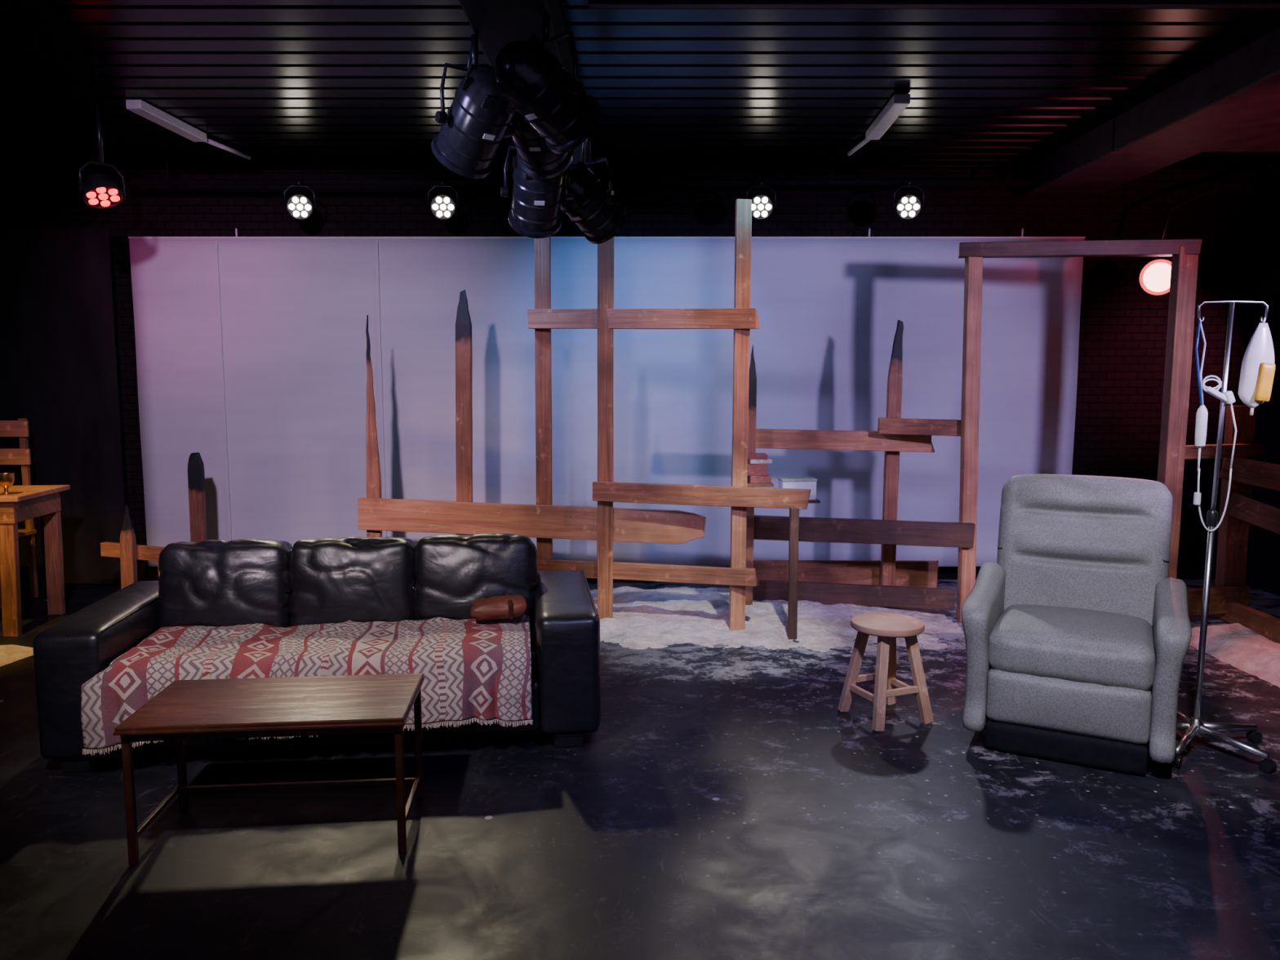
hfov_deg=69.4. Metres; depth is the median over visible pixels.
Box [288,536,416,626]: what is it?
cushion
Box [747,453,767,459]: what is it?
book
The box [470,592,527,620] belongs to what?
leather bag
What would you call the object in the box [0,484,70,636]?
wooden side table
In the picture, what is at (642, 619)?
rug
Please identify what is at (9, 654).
rug
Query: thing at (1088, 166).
ceiling beam
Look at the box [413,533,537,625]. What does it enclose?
cushion
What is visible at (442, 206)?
light
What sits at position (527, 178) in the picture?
vent
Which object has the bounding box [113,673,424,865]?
coffee table
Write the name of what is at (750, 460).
book
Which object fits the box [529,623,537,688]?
seat cushion
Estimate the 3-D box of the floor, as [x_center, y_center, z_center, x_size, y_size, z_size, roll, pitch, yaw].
[-0.200,1.279,2.578,9.300,0.100,8.850,0,6,0]
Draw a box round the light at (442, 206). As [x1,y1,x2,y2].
[427,178,458,219]
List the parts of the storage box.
lid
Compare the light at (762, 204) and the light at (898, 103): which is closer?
the light at (898, 103)
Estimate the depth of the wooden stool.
4.05 m
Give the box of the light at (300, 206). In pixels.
[283,178,315,219]
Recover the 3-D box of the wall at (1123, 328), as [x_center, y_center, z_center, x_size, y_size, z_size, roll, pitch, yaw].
[-0.200,-0.745,6.860,9.300,3.000,0.100,0,6,0]
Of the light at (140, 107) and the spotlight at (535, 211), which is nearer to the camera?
the spotlight at (535, 211)
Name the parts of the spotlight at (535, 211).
knob, knob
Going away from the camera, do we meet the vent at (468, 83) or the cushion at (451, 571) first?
the vent at (468, 83)
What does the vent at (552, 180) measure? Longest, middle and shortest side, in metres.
0.050 x 0.030 x 0.012 m
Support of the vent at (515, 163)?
attached to the spotlight at (535, 211)
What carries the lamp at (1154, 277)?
hanging from the wall at (1123, 328)
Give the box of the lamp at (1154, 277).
[1138,256,1171,295]
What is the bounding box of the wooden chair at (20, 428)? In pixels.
[0,417,38,608]
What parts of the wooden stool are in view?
leg, leg, seat, leg, leg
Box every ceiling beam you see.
[458,0,595,173]
[1018,117,1200,197]
[1113,26,1279,151]
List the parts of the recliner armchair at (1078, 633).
arm, seat, backrest, arm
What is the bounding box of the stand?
[1168,300,1276,773]
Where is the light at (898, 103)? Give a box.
[847,93,910,155]
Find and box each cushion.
[157,538,290,628]
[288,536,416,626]
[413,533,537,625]
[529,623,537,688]
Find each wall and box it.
[0,169,1258,579]
[1242,162,1279,596]
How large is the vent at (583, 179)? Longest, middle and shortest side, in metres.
0.050 x 0.030 x 0.012 m
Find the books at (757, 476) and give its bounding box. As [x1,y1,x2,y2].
[746,453,773,486]
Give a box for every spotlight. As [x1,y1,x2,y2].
[431,34,515,178]
[491,13,600,154]
[500,146,573,238]
[503,110,573,179]
[560,135,626,244]
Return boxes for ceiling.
[0,0,1279,169]
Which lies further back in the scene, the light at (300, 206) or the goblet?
the light at (300, 206)
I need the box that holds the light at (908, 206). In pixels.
[893,178,924,219]
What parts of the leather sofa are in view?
arm, arm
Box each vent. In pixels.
[461,75,473,90]
[465,63,477,76]
[480,94,493,108]
[492,82,506,96]
[506,102,515,114]
[511,75,528,90]
[511,118,520,128]
[512,155,518,167]
[525,173,533,180]
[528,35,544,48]
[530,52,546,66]
[549,176,556,182]
[577,160,587,169]
[578,174,590,183]
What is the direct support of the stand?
on the floor
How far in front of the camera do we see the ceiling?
4.64 m
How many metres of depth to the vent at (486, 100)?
3.32 m
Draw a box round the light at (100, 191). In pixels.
[78,100,125,208]
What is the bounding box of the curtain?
[0,228,125,583]
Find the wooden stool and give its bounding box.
[837,612,933,731]
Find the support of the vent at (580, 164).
attached to the spotlight at (597, 213)
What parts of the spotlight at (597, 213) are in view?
knob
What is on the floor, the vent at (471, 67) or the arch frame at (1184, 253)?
the arch frame at (1184, 253)
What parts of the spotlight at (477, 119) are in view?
knob, knob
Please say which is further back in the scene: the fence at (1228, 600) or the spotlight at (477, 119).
the fence at (1228, 600)
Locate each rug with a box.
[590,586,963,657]
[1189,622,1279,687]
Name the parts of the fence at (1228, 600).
rail, post, rail, rail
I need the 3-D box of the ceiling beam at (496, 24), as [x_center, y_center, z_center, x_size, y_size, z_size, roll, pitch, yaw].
[-0.470,-1.663,2.435,0.300,0.220,8.400,0,6,0]
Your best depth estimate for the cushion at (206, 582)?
4.04 m
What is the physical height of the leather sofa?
0.791 m
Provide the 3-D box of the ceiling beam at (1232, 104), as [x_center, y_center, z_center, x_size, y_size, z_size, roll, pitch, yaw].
[3.585,-1.877,4.313,1.730,0.200,2.000,0,6,0]
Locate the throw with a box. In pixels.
[80,614,533,755]
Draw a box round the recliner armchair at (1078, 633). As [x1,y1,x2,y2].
[960,474,1191,774]
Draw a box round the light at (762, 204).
[746,178,776,219]
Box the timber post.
[186,452,207,542]
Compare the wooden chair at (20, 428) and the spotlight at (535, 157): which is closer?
the spotlight at (535, 157)
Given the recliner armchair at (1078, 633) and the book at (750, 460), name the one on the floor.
the recliner armchair at (1078, 633)
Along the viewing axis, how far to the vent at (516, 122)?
3.64 m
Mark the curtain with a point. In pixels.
(58, 361)
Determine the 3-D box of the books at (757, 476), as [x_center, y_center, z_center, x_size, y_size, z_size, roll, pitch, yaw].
[0.695,-0.062,5.485,0.170,0.190,0.140,-1,6,-6]
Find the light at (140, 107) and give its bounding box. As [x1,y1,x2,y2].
[125,99,251,159]
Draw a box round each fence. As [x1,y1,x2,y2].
[100,505,164,589]
[1184,404,1279,643]
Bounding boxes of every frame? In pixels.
[358,191,975,639]
[956,239,1202,621]
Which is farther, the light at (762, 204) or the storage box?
the light at (762, 204)
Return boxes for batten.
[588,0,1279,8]
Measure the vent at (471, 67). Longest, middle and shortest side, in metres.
0.050 x 0.030 x 0.012 m
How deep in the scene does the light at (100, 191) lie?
5.02 m
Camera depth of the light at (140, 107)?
5.30 m
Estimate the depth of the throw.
3.64 m
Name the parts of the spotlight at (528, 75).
knob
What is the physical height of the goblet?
0.125 m
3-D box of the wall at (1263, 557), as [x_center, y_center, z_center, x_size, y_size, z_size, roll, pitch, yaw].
[4.500,-0.262,2.411,0.100,3.000,8.850,0,6,0]
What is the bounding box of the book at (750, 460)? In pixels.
[747,457,772,463]
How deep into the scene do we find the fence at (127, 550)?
5.90 m
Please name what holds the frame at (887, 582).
on the floor
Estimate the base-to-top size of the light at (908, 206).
0.263 m
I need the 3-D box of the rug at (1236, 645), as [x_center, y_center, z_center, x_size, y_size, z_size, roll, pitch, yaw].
[3.338,0.947,4.778,0.484,0.108,1.264,0,6,0]
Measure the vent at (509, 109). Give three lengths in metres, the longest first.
0.050 x 0.030 x 0.012 m
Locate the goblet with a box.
[0,472,14,495]
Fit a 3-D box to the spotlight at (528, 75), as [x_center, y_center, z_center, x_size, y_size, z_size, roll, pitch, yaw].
[-0.333,-1.413,3.280,0.317,0.463,0.408,3,7,23]
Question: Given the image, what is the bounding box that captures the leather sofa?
[32,533,600,772]
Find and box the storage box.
[777,476,820,502]
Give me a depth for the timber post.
6.08 m
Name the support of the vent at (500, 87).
attached to the spotlight at (528, 75)
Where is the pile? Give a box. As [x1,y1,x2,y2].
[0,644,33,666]
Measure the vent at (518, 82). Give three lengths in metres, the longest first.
0.050 x 0.030 x 0.012 m
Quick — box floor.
[0,579,1279,959]

